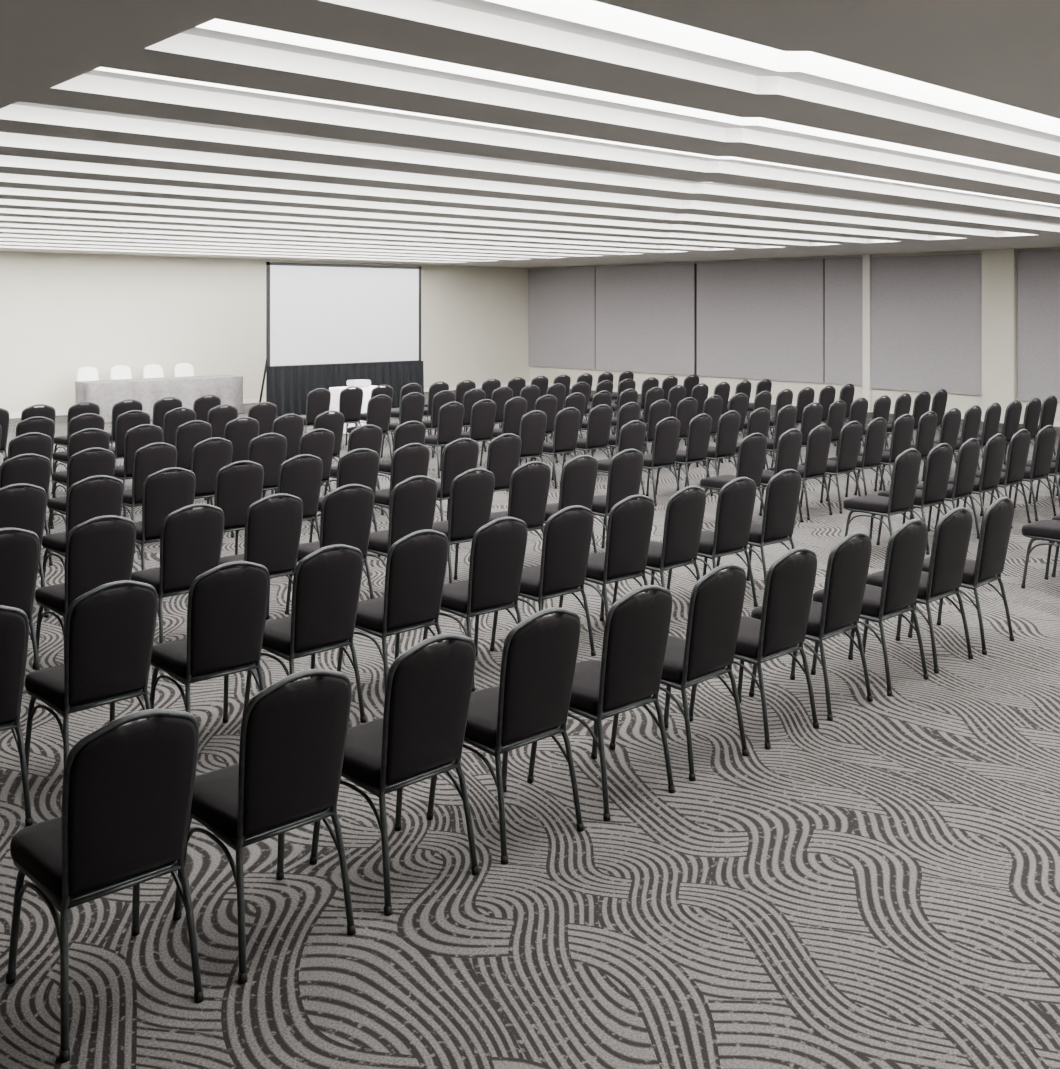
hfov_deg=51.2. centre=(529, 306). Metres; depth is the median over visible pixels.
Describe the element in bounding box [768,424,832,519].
banquet chair
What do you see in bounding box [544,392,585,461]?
banquet chair
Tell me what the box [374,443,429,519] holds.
banquet chair
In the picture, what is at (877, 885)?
floor
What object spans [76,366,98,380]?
covered chair
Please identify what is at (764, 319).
wall panel
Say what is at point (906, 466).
banquet chair
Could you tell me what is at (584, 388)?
banquet chair
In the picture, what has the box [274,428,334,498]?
banquet chair
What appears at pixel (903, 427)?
banquet chair
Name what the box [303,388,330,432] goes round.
banquet chair
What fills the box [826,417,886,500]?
banquet chair
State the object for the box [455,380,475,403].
banquet chair
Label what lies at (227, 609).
banquet chair
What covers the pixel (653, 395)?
banquet chair
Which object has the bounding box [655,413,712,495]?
banquet chair
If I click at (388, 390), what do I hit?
banquet chair
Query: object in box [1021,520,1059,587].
banquet chair
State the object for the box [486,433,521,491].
banquet chair
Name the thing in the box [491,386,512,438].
banquet chair
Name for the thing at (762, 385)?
banquet chair
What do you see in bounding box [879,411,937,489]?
banquet chair
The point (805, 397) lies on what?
banquet chair
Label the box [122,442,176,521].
banquet chair
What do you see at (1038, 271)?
wall panel
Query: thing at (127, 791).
banquet chair
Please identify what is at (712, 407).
banquet chair
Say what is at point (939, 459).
banquet chair
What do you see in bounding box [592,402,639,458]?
banquet chair
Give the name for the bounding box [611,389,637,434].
banquet chair
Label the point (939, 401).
banquet chair
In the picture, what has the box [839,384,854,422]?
banquet chair
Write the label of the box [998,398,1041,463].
banquet chair
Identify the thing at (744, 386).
banquet chair
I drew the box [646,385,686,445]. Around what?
banquet chair
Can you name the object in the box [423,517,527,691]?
banquet chair
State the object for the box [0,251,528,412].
wall
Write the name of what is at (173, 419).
banquet chair
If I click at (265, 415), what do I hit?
banquet chair
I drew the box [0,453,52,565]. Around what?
banquet chair
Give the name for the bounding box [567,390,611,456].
banquet chair
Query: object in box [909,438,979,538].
banquet chair
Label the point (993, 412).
banquet chair
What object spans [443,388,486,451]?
banquet chair
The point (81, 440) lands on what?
banquet chair
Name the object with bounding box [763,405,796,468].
banquet chair
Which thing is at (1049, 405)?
banquet chair
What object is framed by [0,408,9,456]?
banquet chair
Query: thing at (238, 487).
banquet chair
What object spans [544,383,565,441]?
banquet chair
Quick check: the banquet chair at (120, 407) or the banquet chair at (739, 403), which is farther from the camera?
the banquet chair at (739, 403)
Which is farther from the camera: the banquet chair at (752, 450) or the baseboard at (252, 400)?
the baseboard at (252, 400)
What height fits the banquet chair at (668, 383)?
0.934 m
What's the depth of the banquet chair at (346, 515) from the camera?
7.32 m
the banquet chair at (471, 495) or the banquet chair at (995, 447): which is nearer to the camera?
the banquet chair at (471, 495)
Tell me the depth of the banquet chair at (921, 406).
15.34 m
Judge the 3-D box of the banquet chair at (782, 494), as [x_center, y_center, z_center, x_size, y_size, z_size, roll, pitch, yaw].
[1.687,1.636,8.171,0.426,0.934,0.560,0,0,-41]
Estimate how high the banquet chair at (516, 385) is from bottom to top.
0.934 m
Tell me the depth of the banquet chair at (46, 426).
11.83 m
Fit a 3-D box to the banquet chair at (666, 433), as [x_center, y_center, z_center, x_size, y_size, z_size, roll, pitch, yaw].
[1.317,1.636,11.964,0.426,0.934,0.560,0,0,-41]
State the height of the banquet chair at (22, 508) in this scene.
0.934 m
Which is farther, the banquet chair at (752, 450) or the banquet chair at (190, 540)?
the banquet chair at (752, 450)
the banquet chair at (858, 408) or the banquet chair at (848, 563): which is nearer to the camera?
the banquet chair at (848, 563)
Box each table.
[75,375,242,422]
[329,385,382,433]
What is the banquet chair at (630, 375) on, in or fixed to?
on the floor
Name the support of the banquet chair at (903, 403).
on the floor
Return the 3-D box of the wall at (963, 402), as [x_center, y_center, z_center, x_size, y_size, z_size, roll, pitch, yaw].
[8.765,0.325,20.079,0.150,3.750,26.000,0,0,-42]
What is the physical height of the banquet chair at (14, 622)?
0.934 m
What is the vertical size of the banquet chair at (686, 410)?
0.934 m
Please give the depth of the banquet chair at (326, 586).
5.45 m
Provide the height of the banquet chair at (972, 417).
0.934 m
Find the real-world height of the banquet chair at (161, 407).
0.934 m
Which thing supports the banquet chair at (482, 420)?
on the floor
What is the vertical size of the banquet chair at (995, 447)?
0.934 m
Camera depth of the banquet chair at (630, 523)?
6.89 m
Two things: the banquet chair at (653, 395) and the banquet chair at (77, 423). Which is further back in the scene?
the banquet chair at (653, 395)
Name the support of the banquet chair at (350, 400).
on the floor
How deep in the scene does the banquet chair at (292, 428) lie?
12.15 m
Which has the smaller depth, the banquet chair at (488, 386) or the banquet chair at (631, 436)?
the banquet chair at (631, 436)
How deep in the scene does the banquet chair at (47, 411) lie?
13.29 m
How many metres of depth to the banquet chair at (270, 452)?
10.30 m
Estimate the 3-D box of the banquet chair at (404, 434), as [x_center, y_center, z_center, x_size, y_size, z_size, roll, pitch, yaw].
[-1.391,1.636,11.559,0.426,0.934,0.560,0,0,-42]
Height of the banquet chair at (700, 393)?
0.934 m
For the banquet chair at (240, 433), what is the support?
on the floor
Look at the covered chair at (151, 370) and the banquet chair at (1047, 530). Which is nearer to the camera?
the banquet chair at (1047, 530)
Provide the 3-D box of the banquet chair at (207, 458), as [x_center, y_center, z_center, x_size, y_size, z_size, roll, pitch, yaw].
[-3.013,1.636,10.102,0.426,0.934,0.560,0,0,-44]
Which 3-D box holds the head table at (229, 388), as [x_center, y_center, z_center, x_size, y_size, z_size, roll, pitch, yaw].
[-6.978,1.730,20.966,3.198,0.740,0.850,0,0,-42]
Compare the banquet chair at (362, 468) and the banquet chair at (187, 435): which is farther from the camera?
the banquet chair at (187, 435)
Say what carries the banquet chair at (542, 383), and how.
on the floor
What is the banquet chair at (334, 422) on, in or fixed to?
on the floor
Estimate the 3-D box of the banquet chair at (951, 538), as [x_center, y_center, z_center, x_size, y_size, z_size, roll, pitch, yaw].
[2.329,1.636,6.647,0.426,0.934,0.560,0,0,-41]
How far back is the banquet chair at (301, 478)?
8.80 m
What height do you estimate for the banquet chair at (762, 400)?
0.934 m
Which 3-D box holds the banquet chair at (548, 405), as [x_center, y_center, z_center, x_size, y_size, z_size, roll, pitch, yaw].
[0.064,1.636,14.962,0.426,0.934,0.560,0,0,-42]
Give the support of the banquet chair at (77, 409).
on the floor
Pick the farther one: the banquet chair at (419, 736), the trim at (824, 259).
the trim at (824, 259)
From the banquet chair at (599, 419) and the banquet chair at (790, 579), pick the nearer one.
the banquet chair at (790, 579)
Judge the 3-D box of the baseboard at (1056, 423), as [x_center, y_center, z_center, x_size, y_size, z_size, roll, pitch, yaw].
[8.702,2.050,20.022,0.020,0.100,26.000,0,0,-42]
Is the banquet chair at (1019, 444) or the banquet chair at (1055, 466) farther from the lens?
the banquet chair at (1055, 466)
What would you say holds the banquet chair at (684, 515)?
on the floor
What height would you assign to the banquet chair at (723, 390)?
0.934 m
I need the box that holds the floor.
[0,385,1059,1068]
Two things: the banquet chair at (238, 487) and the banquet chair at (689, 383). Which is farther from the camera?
the banquet chair at (689, 383)
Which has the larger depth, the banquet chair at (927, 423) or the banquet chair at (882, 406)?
the banquet chair at (882, 406)
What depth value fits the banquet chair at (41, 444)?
10.31 m
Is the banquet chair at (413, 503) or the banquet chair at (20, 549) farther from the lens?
the banquet chair at (413, 503)
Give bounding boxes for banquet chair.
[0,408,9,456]
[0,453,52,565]
[0,483,48,617]
[0,527,39,669]
[0,605,32,825]
[3,416,55,497]
[6,709,203,1062]
[8,432,53,528]
[21,404,55,464]
[25,580,157,771]
[33,515,135,668]
[41,475,123,586]
[47,447,114,533]
[51,413,104,493]
[52,428,109,516]
[53,402,99,472]
[109,399,142,446]
[109,410,149,465]
[114,424,162,517]
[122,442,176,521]
[131,503,223,643]
[134,467,195,569]
[150,561,269,722]
[153,397,181,429]
[163,407,195,445]
[173,669,355,983]
[175,420,212,504]
[191,437,233,537]
[193,394,220,423]
[204,417,258,499]
[207,404,237,440]
[214,460,263,554]
[219,493,302,619]
[242,544,365,722]
[247,433,286,497]
[248,402,277,436]
[271,413,303,499]
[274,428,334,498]
[277,454,322,540]
[285,484,373,614]
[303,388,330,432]
[309,448,380,556]
[309,633,479,915]
[313,410,343,485]
[324,424,383,514]
[337,529,448,688]
[339,386,362,444]
[347,394,391,459]
[355,385,392,444]
[367,475,437,567]
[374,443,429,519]
[378,421,425,480]
[381,392,424,457]
[390,383,421,422]
[422,390,454,457]
[423,381,448,435]
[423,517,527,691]
[424,402,463,477]
[426,607,583,864]
[432,468,494,582]
[436,438,478,520]
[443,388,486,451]
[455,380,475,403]
[460,399,495,443]
[464,378,500,431]
[480,397,526,465]
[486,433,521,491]
[489,461,550,539]
[490,505,595,655]
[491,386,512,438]
[501,385,539,427]
[507,377,525,399]
[519,410,546,465]
[527,585,674,820]
[529,407,580,488]
[530,376,548,397]
[534,394,557,464]
[540,455,597,552]
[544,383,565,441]
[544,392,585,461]
[550,382,589,437]
[553,374,570,406]
[559,494,654,620]
[562,404,612,467]
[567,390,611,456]
[577,373,592,406]
[586,380,612,434]
[589,372,613,416]
[591,449,643,547]
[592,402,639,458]
[597,420,645,494]
[609,564,748,780]
[611,379,635,431]
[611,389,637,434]
[612,371,633,416]
[612,485,705,632]
[637,377,658,414]
[639,387,663,450]
[642,376,677,414]
[643,399,671,473]
[643,417,680,505]
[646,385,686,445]
[650,397,698,469]
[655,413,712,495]
[667,477,757,606]
[677,395,723,465]
[683,374,698,399]
[683,383,708,439]
[685,410,740,494]
[689,547,818,749]
[700,433,766,511]
[712,380,751,435]
[713,382,729,441]
[716,469,800,583]
[718,408,770,475]
[728,393,747,461]
[741,391,772,455]
[747,379,771,434]
[749,532,872,720]
[757,428,802,521]
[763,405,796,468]
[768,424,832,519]
[769,389,792,434]
[771,402,822,474]
[772,387,814,437]
[796,385,835,445]
[800,421,861,513]
[801,400,845,447]
[811,519,928,695]
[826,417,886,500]
[836,397,867,455]
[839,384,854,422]
[843,449,920,540]
[854,414,914,494]
[859,395,890,452]
[862,507,972,673]
[865,393,911,439]
[876,443,952,553]
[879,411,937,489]
[884,391,930,448]
[908,497,1014,654]
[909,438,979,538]
[911,408,960,480]
[916,389,947,432]
[934,405,981,469]
[935,433,1005,526]
[957,402,1001,457]
[963,429,1030,527]
[978,400,1021,464]
[990,425,1056,520]
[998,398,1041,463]
[1006,395,1056,461]
[1013,437,1059,507]
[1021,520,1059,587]
[1035,455,1056,501]
[1052,515,1059,576]
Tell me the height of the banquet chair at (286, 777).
0.934 m
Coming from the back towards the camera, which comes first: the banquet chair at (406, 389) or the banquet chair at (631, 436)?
the banquet chair at (406, 389)
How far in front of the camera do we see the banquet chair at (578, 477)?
8.73 m
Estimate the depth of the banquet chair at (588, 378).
19.55 m
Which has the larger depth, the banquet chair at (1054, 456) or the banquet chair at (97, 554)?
the banquet chair at (1054, 456)
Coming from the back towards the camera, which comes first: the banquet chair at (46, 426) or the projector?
the projector
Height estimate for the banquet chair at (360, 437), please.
0.934 m
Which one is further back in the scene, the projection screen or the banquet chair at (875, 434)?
the projection screen
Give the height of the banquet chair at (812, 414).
0.934 m
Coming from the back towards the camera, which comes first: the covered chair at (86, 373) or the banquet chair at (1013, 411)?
the covered chair at (86, 373)
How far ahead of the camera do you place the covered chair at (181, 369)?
22.51 m
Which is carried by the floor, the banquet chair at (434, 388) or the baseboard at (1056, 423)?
the banquet chair at (434, 388)
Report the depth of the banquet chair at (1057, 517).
8.59 m
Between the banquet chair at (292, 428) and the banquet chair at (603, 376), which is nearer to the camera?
the banquet chair at (292, 428)
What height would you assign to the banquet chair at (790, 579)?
0.934 m
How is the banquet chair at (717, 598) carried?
on the floor
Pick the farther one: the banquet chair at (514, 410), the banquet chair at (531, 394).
the banquet chair at (531, 394)
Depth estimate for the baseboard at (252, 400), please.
24.13 m
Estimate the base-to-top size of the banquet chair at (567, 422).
0.934 m
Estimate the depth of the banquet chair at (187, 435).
11.39 m
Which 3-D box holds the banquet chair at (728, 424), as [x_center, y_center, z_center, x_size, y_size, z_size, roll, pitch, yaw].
[2.101,1.636,12.684,0.426,0.934,0.560,0,0,-43]
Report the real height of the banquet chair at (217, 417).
0.934 m
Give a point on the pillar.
(999, 266)
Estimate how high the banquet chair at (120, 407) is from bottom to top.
0.934 m
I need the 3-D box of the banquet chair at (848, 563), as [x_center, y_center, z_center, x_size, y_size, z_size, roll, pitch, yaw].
[1.508,1.636,5.923,0.426,0.934,0.560,0,0,-44]
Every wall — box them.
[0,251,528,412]
[529,247,1059,420]
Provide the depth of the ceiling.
6.76 m
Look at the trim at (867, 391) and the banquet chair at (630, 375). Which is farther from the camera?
the trim at (867, 391)
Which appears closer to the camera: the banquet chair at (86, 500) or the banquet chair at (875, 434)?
the banquet chair at (86, 500)
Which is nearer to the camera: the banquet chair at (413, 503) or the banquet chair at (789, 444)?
the banquet chair at (413, 503)
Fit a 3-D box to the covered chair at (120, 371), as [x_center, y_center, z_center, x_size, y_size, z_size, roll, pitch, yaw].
[-7.856,1.617,21.488,0.477,0.945,0.618,0,0,-42]
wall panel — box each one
[528,257,862,385]
[871,253,981,394]
[1017,249,1059,402]
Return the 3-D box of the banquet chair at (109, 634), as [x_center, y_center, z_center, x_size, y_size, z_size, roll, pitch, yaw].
[-1.946,1.636,4.901,0.426,0.934,0.560,0,0,-44]
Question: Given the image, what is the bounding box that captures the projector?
[347,379,370,386]
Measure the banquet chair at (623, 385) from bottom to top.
0.934 m
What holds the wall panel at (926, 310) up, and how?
attached to the wall at (963, 402)
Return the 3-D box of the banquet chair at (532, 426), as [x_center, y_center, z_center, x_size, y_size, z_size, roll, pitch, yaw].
[-0.112,1.636,12.712,0.426,0.934,0.560,0,0,-42]
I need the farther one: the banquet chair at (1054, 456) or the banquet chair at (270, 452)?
the banquet chair at (1054, 456)
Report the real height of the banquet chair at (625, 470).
0.934 m
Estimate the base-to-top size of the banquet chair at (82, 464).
0.934 m
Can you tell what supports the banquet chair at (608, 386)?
on the floor
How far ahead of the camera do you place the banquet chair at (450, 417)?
13.66 m
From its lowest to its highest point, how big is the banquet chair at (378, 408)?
0.934 m
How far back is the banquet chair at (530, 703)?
4.29 m
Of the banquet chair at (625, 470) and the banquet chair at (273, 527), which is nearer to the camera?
the banquet chair at (273, 527)
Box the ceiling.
[0,0,1059,267]
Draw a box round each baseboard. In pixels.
[9,382,528,418]
[529,382,1059,426]
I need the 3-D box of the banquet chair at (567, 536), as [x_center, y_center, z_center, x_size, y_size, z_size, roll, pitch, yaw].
[0.078,1.636,6.703,0.426,0.934,0.560,0,0,-42]
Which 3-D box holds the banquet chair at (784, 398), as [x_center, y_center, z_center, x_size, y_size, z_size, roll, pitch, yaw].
[3.487,1.636,15.986,0.426,0.934,0.560,0,0,-44]
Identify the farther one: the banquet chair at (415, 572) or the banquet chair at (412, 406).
the banquet chair at (412, 406)
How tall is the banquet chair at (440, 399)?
0.934 m
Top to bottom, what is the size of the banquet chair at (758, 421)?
0.934 m
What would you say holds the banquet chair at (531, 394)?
on the floor
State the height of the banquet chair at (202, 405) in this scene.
0.934 m
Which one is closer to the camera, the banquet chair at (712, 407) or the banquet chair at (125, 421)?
the banquet chair at (125, 421)
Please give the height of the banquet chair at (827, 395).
0.934 m
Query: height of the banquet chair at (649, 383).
0.934 m
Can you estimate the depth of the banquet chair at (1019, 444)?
10.58 m
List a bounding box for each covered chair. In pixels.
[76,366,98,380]
[110,365,131,379]
[143,364,163,377]
[174,363,193,376]
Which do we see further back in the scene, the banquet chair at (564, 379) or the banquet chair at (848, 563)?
the banquet chair at (564, 379)
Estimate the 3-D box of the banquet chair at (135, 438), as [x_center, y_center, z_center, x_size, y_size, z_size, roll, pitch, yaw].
[-4.018,1.636,11.239,0.426,0.934,0.560,0,0,-42]
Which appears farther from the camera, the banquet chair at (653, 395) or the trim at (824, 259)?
the trim at (824, 259)
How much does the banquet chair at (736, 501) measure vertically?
0.934 m
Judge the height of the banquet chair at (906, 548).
0.934 m
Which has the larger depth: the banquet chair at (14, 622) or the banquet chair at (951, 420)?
the banquet chair at (951, 420)
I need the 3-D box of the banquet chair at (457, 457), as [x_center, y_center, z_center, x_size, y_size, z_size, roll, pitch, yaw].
[-0.768,1.636,10.071,0.426,0.934,0.560,0,0,-40]
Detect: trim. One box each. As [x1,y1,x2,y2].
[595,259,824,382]
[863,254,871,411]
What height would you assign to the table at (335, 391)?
0.750 m
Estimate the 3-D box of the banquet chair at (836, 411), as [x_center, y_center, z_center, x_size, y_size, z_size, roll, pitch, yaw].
[3.722,1.636,14.124,0.426,0.934,0.560,0,0,-44]
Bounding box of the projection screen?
[259,262,427,417]
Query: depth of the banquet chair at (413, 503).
7.66 m
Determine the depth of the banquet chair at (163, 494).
8.04 m
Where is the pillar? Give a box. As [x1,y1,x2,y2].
[982,249,1017,422]
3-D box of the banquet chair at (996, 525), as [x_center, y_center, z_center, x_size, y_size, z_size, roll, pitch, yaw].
[2.728,1.636,6.986,0.426,0.934,0.560,0,0,-44]
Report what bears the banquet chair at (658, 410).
on the floor
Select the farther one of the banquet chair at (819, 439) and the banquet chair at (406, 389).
the banquet chair at (406, 389)
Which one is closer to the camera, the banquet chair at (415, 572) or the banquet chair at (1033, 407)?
the banquet chair at (415, 572)
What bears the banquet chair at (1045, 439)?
on the floor
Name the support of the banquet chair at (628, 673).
on the floor
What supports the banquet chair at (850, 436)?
on the floor
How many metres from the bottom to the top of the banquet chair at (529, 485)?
0.934 m

